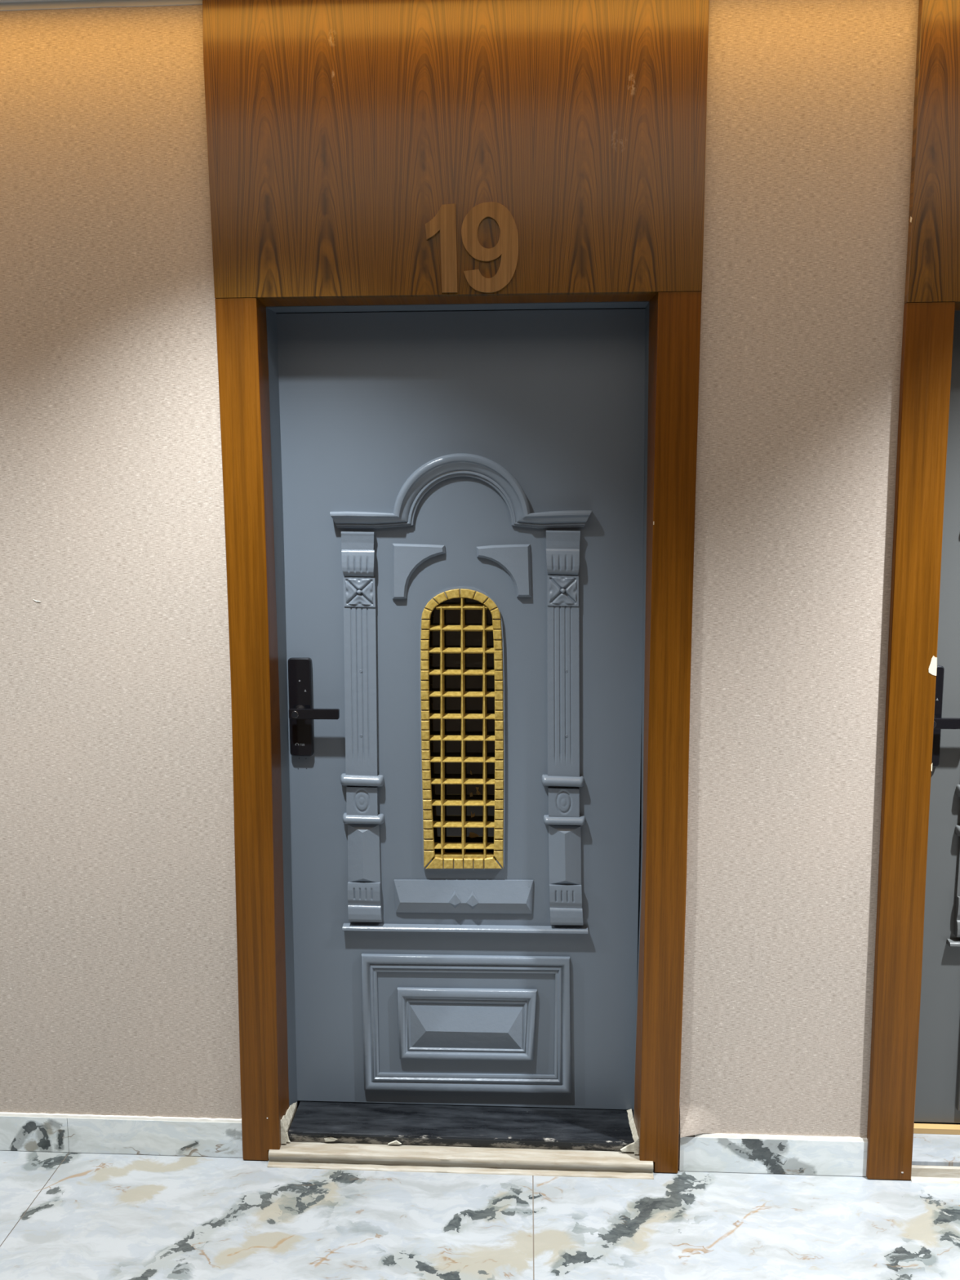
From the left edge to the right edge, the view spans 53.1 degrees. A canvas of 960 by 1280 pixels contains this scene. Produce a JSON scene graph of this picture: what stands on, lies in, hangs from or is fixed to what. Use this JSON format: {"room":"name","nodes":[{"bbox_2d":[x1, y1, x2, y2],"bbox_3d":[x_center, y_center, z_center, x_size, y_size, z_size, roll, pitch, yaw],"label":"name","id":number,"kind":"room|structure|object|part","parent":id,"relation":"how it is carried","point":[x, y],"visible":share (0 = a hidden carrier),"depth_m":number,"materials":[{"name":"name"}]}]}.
{"room":"apartment hallway","nodes":[
{"label":"apartment hallway","id":0,"kind":"room"},
{"bbox_2d":[0,0,79,2],"bbox_3d":[0.337,-1.298,0.642,9.000,0.100,2.868,0,7,3],"label":"ceiling","id":1,"kind":"structure","parent":0,"point":[1,1],"depth_m":2.13,"materials":[{"name":"grey paint"}]},
{"bbox_2d":[0,0,919,1168],"bbox_3d":[0.417,-0.066,2.362,9.000,2.745,0.297,0,7,3],"label":"wall","id":2,"kind":"structure","parent":0,"point":[119,986],"depth_m":2.24,"materials":[{"name":"paper"}]},
{"bbox_2d":[0,1111,243,1157],"bbox_3d":[-2.290,1.253,2.513,3.386,0.102,0.009,0,7,3],"label":"baseboard","id":3,"kind":"structure","parent":2,"relation":"attached to","point":[19,1131],"depth_m":2.44,"materials":[{"name":"white"}]},
{"bbox_2d":[202,0,709,1173],"bbox_3d":[-0.055,-0.056,2.279,1.101,2.741,0.091,0,7,3],"label":"trim","id":4,"kind":"structure","parent":2,"relation":"attached to","point":[337,131],"depth_m":2.13,"materials":[{"name":"brown wood"}]},
{"bbox_2d":[425,203,457,293],"bbox_3d":[-0.086,-0.870,2.137,0.071,0.189,0.005,0,7,3],"label":"wooden numeral","id":5,"kind":"object","parent":4,"relation":"attached to","point":[445,220],"visible":1,"depth_m":2.13,"materials":[{"name":"brown wood"}]},
{"bbox_3d":[-0.059,-1.094,2.121,1.101,0.644,0.018,0,7,3],"label":"header panel","id":6,"kind":"part","parent":4,"relation":"part of","materials":[{"name":"brown wood"}]},
{"bbox_2d":[461,201,518,293],"bbox_3d":[0.022,-0.870,2.131,0.127,0.193,0.005,0,7,3],"label":"wooden numeral","id":7,"kind":"object","parent":4,"relation":"attached to","point":[507,246],"visible":1,"depth_m":2.13,"materials":[{"name":"brown wood"}]},
{"bbox_2d":[266,301,648,1120],"bbox_3d":[-0.046,0.244,2.424,0.942,2.116,0.129,0,7,3],"label":"door","id":8,"kind":"structure","parent":2,"relation":"in","point":[460,491],"depth_m":2.41,"materials":[{"name":"grey paint"}]},
{"bbox_3d":[-0.452,0.169,2.423,0.059,0.250,0.016,0,7,3],"label":"lock plate","id":9,"kind":"part","parent":8,"relation":"part of","materials":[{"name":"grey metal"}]},
{"bbox_3d":[-0.412,0.184,2.389,0.125,0.026,0.012,0,7,3],"label":"lever","id":10,"kind":"part","parent":8,"relation":"part of","materials":[{"name":"black paint"}]},
{"bbox_2d":[419,586,505,870],"bbox_3d":[-0.043,0.225,2.429,0.213,0.723,0.056,0,7,3],"label":"grille","id":11,"kind":"object","parent":8,"relation":"attached to","point":[462,628],"depth_m":2.43,"materials":[{"name":"gold metal"}]},
{"bbox_3d":[-0.034,1.001,2.501,0.547,0.376,0.013,0,7,3],"label":"moulding","id":12,"kind":"part","parent":8,"relation":"part of","materials":[{"name":"grey paint"}]},
{"bbox_3d":[-0.036,1.010,2.498,0.301,0.129,0.020,0,7,3],"label":"pyramid panel","id":13,"kind":"part","parent":8,"relation":"part of","materials":[{"name":"grey paint"}]},
{"bbox_3d":[-0.034,1.001,2.500,0.363,0.196,0.014,0,7,3],"label":"moulding","id":14,"kind":"part","parent":8,"relation":"part of","materials":[{"name":"grey paint"}]},
{"bbox_2d":[679,1133,867,1176],"bbox_3d":[0.721,1.265,2.364,0.455,0.099,0.009,0,7,3],"label":"baseboard","id":15,"kind":"structure","parent":2,"relation":"attached to","point":[815,1155],"depth_m":2.36,"materials":[{"name":"white"}]},
{"bbox_2d":[866,0,959,1180],"bbox_3d":[1.491,-0.051,2.202,1.110,2.741,0.092,0,7,3],"label":"trim","id":16,"kind":"structure","parent":2,"relation":"attached to","point":[932,279],"depth_m":2.17,"materials":[{"name":"brown wood"}]},
{"bbox_3d":[1.488,-1.073,2.046,1.107,0.674,0.018,0,7,3],"label":"header panel","id":17,"kind":"part","parent":16,"relation":"part of","materials":[{"name":"brown wood"}]},
{"bbox_2d":[914,310,959,1124],"bbox_3d":[1.482,0.262,2.350,0.942,2.116,0.129,0,7,3],"label":"door","id":18,"kind":"structure","parent":2,"relation":"in","point":[937,1097],"depth_m":2.39,"materials":[{"name":"paint"}]},
{"bbox_3d":[1.483,0.261,2.350,0.936,2.116,0.128,0,7,3],"label":"steel frame","id":19,"kind":"part","parent":18,"relation":"part of","materials":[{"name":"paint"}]},
{"bbox_3d":[1.097,0.186,2.348,0.059,0.250,0.016,0,7,3],"label":"lock plate","id":20,"kind":"part","parent":18,"relation":"part of","materials":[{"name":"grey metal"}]},
{"bbox_3d":[1.136,0.201,2.313,0.125,0.026,0.012,0,7,3],"label":"lever","id":21,"kind":"part","parent":18,"relation":"part of","materials":[{"name":"black paint"}]},
{"bbox_3d":[1.494,1.018,2.426,0.547,0.376,0.013,0,7,3],"label":"moulding","id":22,"kind":"part","parent":18,"relation":"part of","materials":[{"name":"paint"}]},
{"bbox_2d":[0,1150,959,1279],"bbox_3d":[0.346,1.502,1.020,9.000,0.060,3.170,0,7,3],"label":"floor","id":23,"kind":"structure","parent":0,"point":[64,1215],"depth_m":2.20,"materials":[{"name":"white tile"}]},
{"bbox_2d":[267,1141,653,1179],"bbox_3d":[-0.049,1.286,2.454,0.955,0.040,0.172,0,7,3],"label":"doorstep","id":24,"kind":"object","parent":23,"relation":"on","point":[292,1154],"visible":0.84,"depth_m":2.39,"materials":[{"name":"beige stone"}]},
{"bbox_2d":[280,1101,639,1154],"bbox_3d":[-0.056,1.232,2.465,0.906,0.063,0.137,0,7,3],"label":"threshold","id":25,"kind":"object","parent":24,"relation":"on","point":[312,1122],"visible":1,"depth_m":2.45,"materials":[{"name":"black stone"}]},
{"bbox_2d":[911,1123,959,1183],"bbox_3d":[1.498,1.283,2.385,0.904,0.054,0.153,0,7,3],"label":"threshold","id":26,"kind":"object","parent":23,"relation":"on","point":[935,1158],"visible":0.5,"depth_m":2.38,"materials":[{"name":"stone"}]}
]}

